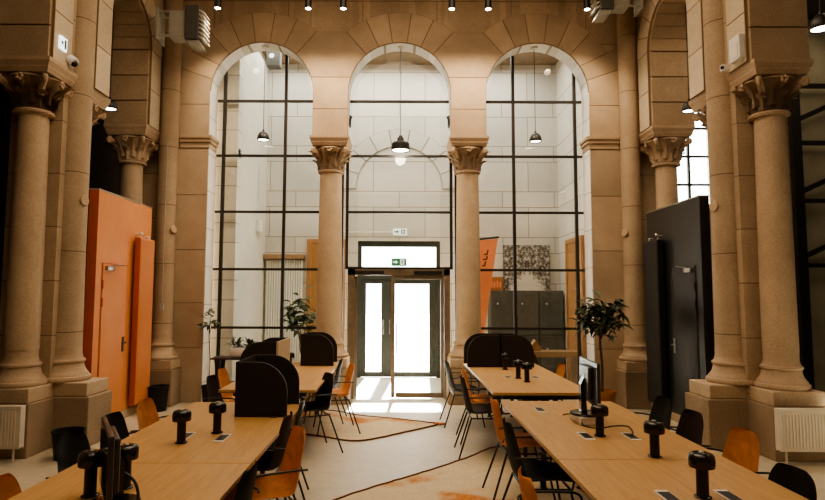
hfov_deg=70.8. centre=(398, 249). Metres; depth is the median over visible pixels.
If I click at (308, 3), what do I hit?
spotlight
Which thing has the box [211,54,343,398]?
window
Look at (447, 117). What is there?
speaker
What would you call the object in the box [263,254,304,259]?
shelf
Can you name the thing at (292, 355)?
table lamp
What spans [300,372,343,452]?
chair
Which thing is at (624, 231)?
round plate
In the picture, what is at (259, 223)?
pendant lamp
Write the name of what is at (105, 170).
wall
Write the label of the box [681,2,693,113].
pendant lamp
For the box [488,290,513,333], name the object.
tall cabinet
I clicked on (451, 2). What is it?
spotlight
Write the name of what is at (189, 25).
wall heater
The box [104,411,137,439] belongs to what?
chair
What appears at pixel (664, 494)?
power outlet
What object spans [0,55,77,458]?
column
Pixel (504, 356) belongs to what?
table lamp
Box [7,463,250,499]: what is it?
table
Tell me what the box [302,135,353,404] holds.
column
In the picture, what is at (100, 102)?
column
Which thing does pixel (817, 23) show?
pendant lamp
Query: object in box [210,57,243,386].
pier
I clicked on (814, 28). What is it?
diffuser
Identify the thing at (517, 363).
table lamp
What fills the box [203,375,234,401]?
chair
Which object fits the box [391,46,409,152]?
pendant lamp
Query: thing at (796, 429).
radiator
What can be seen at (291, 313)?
potted plant
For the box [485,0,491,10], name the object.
spotlight
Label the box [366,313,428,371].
ground
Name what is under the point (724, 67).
security camera
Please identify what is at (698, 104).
column
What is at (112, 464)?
monitor
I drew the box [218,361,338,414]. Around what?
table
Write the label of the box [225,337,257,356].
planter
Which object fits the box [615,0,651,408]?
column
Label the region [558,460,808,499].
table
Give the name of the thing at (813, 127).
wall
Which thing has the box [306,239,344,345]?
door
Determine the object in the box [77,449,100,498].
table lamp
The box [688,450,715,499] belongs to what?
table lamp
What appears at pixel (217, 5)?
spotlight
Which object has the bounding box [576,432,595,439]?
power outlet
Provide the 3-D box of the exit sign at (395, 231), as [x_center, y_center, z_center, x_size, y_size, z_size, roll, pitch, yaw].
[-0.654,-0.385,12.256,1.650,0.140,0.028,0,-5,0]
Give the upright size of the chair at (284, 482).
0.828 m
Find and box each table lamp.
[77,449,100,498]
[121,443,138,489]
[172,409,191,443]
[209,401,226,433]
[290,352,294,361]
[500,353,509,369]
[513,360,522,378]
[521,362,531,381]
[590,404,608,436]
[643,420,664,458]
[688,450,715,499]
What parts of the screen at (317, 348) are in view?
panel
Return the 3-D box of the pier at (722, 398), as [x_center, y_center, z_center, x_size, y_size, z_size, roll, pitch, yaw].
[4.000,-1.436,7.017,1.050,7.400,0.590,0,-5,0]
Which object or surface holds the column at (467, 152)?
on the floor
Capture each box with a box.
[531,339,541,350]
[570,414,594,424]
[729,33,744,63]
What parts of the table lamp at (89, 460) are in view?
lamp shade, stem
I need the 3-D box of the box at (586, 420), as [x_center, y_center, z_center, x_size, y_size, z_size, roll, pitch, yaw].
[1.440,1.291,4.462,0.176,0.058,0.266,0,-5,0]
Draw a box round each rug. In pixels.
[290,409,444,441]
[333,445,590,499]
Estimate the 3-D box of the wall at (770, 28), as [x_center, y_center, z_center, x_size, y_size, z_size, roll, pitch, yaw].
[4.206,-1.804,2.361,0.700,7.400,14.420,0,-5,0]
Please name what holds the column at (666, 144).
on the floor
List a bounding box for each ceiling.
[262,51,558,64]
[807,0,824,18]
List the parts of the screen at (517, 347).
panel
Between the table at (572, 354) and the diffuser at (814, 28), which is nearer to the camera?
the diffuser at (814, 28)
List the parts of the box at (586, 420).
lid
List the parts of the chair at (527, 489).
armrest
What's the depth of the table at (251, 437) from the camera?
3.90 m
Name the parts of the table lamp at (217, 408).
stem, lamp shade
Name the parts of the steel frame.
rail, rail, rail, rail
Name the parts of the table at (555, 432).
leg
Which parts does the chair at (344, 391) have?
under frame, leg, leg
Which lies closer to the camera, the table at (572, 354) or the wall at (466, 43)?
the wall at (466, 43)
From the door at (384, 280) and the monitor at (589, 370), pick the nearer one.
the monitor at (589, 370)
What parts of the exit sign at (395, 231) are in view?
plate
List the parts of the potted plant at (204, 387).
pot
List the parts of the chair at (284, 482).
armrest, armrest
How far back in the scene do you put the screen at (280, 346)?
6.64 m
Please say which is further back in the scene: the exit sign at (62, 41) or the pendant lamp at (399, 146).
the pendant lamp at (399, 146)
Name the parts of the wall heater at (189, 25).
casing, drip plate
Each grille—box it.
[0,405,25,407]
[775,408,824,410]
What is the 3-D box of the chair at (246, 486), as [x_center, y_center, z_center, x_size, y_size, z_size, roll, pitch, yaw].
[-0.959,1.515,2.939,0.543,0.828,0.585,0,-5,0]
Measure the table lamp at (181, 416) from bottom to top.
0.218 m
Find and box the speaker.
[446,115,449,127]
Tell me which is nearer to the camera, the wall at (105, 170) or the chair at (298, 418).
the chair at (298, 418)
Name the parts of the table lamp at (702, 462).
stem, lamp shade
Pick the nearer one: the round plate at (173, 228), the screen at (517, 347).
the screen at (517, 347)
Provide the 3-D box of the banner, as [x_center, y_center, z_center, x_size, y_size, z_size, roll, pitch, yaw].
[1.522,1.153,10.994,0.772,2.850,0.300,0,-5,0]
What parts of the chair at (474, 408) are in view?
leg, leg, under frame, armrest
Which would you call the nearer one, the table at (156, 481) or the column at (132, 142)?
the table at (156, 481)
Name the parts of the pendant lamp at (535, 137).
cord, lamp shade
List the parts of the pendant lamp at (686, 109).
cord, lamp shade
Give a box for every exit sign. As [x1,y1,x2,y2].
[58,35,66,51]
[344,229,406,234]
[391,258,405,265]
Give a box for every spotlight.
[214,0,220,9]
[305,0,311,9]
[340,0,346,9]
[449,0,454,10]
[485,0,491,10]
[583,0,589,10]
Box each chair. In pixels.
[0,473,20,499]
[46,430,90,478]
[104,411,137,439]
[130,398,168,431]
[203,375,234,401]
[218,368,234,401]
[224,425,307,499]
[234,460,259,499]
[251,411,295,499]
[269,397,308,499]
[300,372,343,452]
[303,358,346,423]
[313,363,360,435]
[439,361,485,427]
[454,375,508,458]
[456,368,500,444]
[482,397,555,499]
[502,417,574,499]
[516,466,582,499]
[534,354,554,400]
[549,363,565,400]
[634,396,676,429]
[665,409,711,447]
[704,427,769,474]
[768,462,816,499]
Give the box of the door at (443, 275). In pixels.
[347,269,449,398]
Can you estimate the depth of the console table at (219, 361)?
8.88 m
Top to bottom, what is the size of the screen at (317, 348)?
0.430 m
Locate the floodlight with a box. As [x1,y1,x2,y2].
[266,51,281,69]
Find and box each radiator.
[0,405,25,462]
[263,254,304,360]
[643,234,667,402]
[774,408,824,463]
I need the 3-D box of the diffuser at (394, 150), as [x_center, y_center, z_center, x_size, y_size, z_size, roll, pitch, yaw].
[0.026,-1.676,9.743,0.270,0.005,0.270,0,-5,0]
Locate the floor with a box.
[0,377,824,499]
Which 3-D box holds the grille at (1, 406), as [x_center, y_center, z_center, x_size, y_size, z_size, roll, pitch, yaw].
[-4.301,1.600,5.939,0.910,0.015,0.076,0,-5,0]
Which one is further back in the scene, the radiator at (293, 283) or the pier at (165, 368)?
the radiator at (293, 283)
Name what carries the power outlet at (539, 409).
in the table at (555, 432)
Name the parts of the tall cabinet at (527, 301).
door, door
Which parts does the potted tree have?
pot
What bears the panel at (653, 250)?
attached to the wall at (684, 226)
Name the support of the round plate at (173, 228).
attached to the pier at (165, 368)
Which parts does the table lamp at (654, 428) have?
lamp shade, stem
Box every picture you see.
[491,277,502,289]
[503,245,550,290]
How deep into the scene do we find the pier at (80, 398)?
6.72 m
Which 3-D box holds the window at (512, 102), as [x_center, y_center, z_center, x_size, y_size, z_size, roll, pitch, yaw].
[2.045,-0.539,9.874,2.194,6.050,0.060,0,-5,0]
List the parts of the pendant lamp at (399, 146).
lamp shade, cord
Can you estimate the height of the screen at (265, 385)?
0.430 m
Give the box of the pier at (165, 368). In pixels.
[150,0,183,406]
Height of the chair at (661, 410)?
0.828 m
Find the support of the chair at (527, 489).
on the rug at (463, 478)
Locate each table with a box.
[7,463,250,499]
[121,402,304,473]
[210,356,239,383]
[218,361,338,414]
[464,363,578,463]
[501,401,727,488]
[534,350,577,384]
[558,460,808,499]
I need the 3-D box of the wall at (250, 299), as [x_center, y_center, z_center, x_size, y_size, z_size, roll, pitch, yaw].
[-2.937,-0.761,11.405,0.220,6.700,2.420,0,-5,0]
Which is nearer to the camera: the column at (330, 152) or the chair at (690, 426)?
the chair at (690, 426)
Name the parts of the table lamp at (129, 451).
stem, lamp shade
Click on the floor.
(331, 474)
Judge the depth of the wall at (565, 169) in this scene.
11.74 m
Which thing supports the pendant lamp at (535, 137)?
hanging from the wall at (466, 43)
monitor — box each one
[92,416,140,499]
[569,356,600,416]
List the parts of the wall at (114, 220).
door, handle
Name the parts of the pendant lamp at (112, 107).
lamp shade, cord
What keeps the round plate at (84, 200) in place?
attached to the pier at (80, 398)
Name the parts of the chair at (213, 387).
armrest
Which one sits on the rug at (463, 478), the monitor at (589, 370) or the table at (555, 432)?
the table at (555, 432)
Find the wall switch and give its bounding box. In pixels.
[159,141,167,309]
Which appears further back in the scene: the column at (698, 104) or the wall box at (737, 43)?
the column at (698, 104)
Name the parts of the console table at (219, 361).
leg, leg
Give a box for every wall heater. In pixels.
[155,5,209,52]
[589,0,643,22]
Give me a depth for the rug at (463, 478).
5.21 m
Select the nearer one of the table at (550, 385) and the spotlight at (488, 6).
the table at (550, 385)
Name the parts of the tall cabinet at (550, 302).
door, door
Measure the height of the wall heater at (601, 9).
0.630 m
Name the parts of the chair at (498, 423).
leg, leg, under frame, armrest, leg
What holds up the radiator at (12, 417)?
on the floor
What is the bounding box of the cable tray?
[517,399,548,400]
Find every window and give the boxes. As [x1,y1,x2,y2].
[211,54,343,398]
[345,100,452,269]
[454,55,585,399]
[678,127,708,197]
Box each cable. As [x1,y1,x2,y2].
[124,472,139,499]
[581,422,632,435]
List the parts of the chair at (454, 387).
leg, leg, under frame, armrest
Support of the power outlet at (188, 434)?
in the table at (251, 437)
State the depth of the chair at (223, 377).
6.96 m
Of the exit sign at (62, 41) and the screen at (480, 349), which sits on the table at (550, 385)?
the screen at (480, 349)
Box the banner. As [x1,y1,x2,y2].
[480,236,498,332]
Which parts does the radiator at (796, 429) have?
panel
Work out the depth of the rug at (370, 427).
7.57 m
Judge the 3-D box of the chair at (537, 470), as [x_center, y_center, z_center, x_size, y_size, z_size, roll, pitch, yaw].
[0.958,1.610,4.056,0.543,0.828,0.585,0,-5,0]
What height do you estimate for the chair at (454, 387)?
0.828 m
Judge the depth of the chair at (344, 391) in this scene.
7.47 m
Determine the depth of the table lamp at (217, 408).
4.04 m
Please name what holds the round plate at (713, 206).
attached to the pier at (722, 398)
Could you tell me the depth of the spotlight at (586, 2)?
8.89 m
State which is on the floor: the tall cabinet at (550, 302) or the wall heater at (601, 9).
the tall cabinet at (550, 302)
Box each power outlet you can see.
[175,432,195,439]
[212,434,231,441]
[533,407,545,411]
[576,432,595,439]
[621,433,640,439]
[653,490,679,499]
[713,490,742,499]
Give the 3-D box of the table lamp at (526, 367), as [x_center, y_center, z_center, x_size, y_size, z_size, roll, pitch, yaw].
[1.441,1.377,6.537,0.120,0.218,0.120,2,-5,-20]
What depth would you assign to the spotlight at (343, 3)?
8.89 m
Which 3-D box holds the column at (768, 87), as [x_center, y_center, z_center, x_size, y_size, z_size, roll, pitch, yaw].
[4.215,0.070,6.486,0.775,4.315,0.735,0,-5,0]
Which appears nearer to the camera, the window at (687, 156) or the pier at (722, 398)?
the pier at (722, 398)
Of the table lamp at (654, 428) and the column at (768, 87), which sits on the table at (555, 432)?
the table lamp at (654, 428)
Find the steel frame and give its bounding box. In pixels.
[788,83,824,389]
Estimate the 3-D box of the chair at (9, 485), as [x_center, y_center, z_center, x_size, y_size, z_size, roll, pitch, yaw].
[-1.722,1.492,2.690,0.543,0.828,0.585,0,-5,0]
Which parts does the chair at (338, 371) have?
leg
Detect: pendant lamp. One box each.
[105,0,117,111]
[256,167,262,232]
[257,45,269,141]
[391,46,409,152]
[529,46,541,143]
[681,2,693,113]
[808,0,824,33]
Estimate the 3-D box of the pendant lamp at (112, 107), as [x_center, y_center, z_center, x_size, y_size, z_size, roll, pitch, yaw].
[-4.130,-2.883,8.353,0.210,1.760,0.210,0,-5,0]
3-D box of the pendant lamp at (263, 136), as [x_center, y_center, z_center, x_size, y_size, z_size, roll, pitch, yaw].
[-2.281,-2.655,9.820,0.210,1.630,0.210,0,-5,0]
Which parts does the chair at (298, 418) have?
leg, leg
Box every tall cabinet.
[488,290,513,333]
[517,290,539,364]
[539,291,564,377]
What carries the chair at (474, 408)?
on the floor
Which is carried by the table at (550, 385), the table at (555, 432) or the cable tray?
the cable tray
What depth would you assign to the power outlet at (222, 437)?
3.90 m
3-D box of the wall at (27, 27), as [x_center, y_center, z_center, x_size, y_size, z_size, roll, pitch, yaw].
[-4.194,-1.834,2.361,0.700,7.400,14.420,0,-5,0]
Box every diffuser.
[393,149,407,151]
[811,25,824,31]
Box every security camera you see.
[66,55,78,66]
[720,64,729,71]
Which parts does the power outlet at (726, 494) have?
frame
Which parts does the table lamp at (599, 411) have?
stem, lamp shade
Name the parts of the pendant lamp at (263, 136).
lamp shade, cord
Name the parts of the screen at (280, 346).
panel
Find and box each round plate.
[80,195,88,205]
[170,225,176,232]
[622,229,627,236]
[709,201,717,210]
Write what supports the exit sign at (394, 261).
attached to the window at (348, 212)
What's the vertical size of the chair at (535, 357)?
0.828 m
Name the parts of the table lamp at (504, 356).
stem, lamp shade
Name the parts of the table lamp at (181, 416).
stem, lamp shade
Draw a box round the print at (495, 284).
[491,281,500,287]
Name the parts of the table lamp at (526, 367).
lamp shade, stem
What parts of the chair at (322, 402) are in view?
under frame, armrest, leg, leg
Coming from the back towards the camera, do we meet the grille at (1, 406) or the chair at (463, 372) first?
the chair at (463, 372)
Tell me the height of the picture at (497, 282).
0.280 m
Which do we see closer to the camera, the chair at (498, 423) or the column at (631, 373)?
the chair at (498, 423)
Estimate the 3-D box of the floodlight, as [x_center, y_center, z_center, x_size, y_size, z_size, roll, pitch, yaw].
[-2.437,-3.840,11.332,0.260,0.570,0.212,0,-5,0]
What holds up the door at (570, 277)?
in the wall at (565, 169)
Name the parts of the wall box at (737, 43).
panel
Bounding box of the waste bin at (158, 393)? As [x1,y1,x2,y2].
[148,384,169,411]
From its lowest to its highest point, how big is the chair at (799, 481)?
0.828 m
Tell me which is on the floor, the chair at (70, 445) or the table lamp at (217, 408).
the chair at (70, 445)
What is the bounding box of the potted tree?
[564,290,632,402]
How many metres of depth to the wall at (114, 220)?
7.66 m
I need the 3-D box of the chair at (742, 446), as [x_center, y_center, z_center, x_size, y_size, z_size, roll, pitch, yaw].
[2.071,1.590,3.757,0.543,0.828,0.585,0,-5,0]
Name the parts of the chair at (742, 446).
armrest, armrest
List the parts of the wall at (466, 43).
impost moulding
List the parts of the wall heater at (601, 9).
drip plate, casing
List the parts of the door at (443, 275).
handle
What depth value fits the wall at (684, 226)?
7.67 m
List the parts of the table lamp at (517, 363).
lamp shade, stem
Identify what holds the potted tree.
on the floor
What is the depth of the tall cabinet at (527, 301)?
11.73 m
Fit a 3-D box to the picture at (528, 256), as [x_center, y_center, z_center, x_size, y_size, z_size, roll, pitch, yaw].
[2.679,0.372,12.157,0.980,0.955,0.045,0,-5,0]
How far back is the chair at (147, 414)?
4.88 m
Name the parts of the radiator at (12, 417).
panel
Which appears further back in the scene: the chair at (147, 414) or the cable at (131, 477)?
the chair at (147, 414)
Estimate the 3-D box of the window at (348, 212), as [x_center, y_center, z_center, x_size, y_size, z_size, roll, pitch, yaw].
[0.006,-1.618,9.959,1.818,3.900,0.060,0,-5,0]
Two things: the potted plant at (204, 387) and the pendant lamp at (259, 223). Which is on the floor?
the potted plant at (204, 387)
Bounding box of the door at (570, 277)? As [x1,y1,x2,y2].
[565,235,586,380]
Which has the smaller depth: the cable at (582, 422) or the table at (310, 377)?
the cable at (582, 422)
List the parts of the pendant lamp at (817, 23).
lamp shade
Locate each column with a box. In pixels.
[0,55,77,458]
[92,89,110,125]
[104,123,159,202]
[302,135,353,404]
[446,135,494,404]
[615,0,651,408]
[639,125,694,208]
[689,91,706,127]
[727,58,824,461]
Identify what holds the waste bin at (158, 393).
on the floor
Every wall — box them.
[0,0,163,131]
[0,75,121,325]
[83,188,152,417]
[142,0,655,403]
[235,51,268,376]
[263,64,559,377]
[556,60,583,378]
[636,0,809,133]
[646,195,714,422]
[706,19,824,391]
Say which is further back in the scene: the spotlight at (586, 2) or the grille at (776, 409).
the spotlight at (586, 2)
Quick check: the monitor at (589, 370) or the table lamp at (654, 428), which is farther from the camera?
the monitor at (589, 370)
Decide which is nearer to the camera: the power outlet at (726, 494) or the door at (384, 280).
the power outlet at (726, 494)
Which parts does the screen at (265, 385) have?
panel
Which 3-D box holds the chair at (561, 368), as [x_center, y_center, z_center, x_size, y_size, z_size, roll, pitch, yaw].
[1.920,1.885,7.475,0.543,0.828,0.585,0,-5,0]
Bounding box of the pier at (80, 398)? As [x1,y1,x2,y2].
[0,0,111,447]
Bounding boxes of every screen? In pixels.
[234,355,299,417]
[240,337,289,360]
[300,332,336,365]
[464,333,499,366]
[495,333,533,366]
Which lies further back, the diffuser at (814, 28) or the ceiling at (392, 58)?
the ceiling at (392, 58)
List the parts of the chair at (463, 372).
leg, leg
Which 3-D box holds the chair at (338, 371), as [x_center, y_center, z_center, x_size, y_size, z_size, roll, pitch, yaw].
[-1.000,1.912,7.953,0.543,0.828,0.585,0,-5,0]
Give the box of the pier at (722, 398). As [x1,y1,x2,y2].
[685,0,799,449]
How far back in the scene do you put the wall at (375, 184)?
12.40 m
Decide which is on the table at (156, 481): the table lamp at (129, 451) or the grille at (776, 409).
the table lamp at (129, 451)
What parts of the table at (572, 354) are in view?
leg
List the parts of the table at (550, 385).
leg, under frame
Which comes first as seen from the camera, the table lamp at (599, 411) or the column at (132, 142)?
the table lamp at (599, 411)
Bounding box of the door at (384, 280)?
[357,241,439,377]
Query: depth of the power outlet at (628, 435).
3.97 m
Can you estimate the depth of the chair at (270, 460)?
4.20 m
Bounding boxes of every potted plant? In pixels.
[196,308,223,401]
[279,286,316,360]
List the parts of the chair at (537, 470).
leg, armrest, under frame, armrest, leg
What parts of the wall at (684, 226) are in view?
handle, door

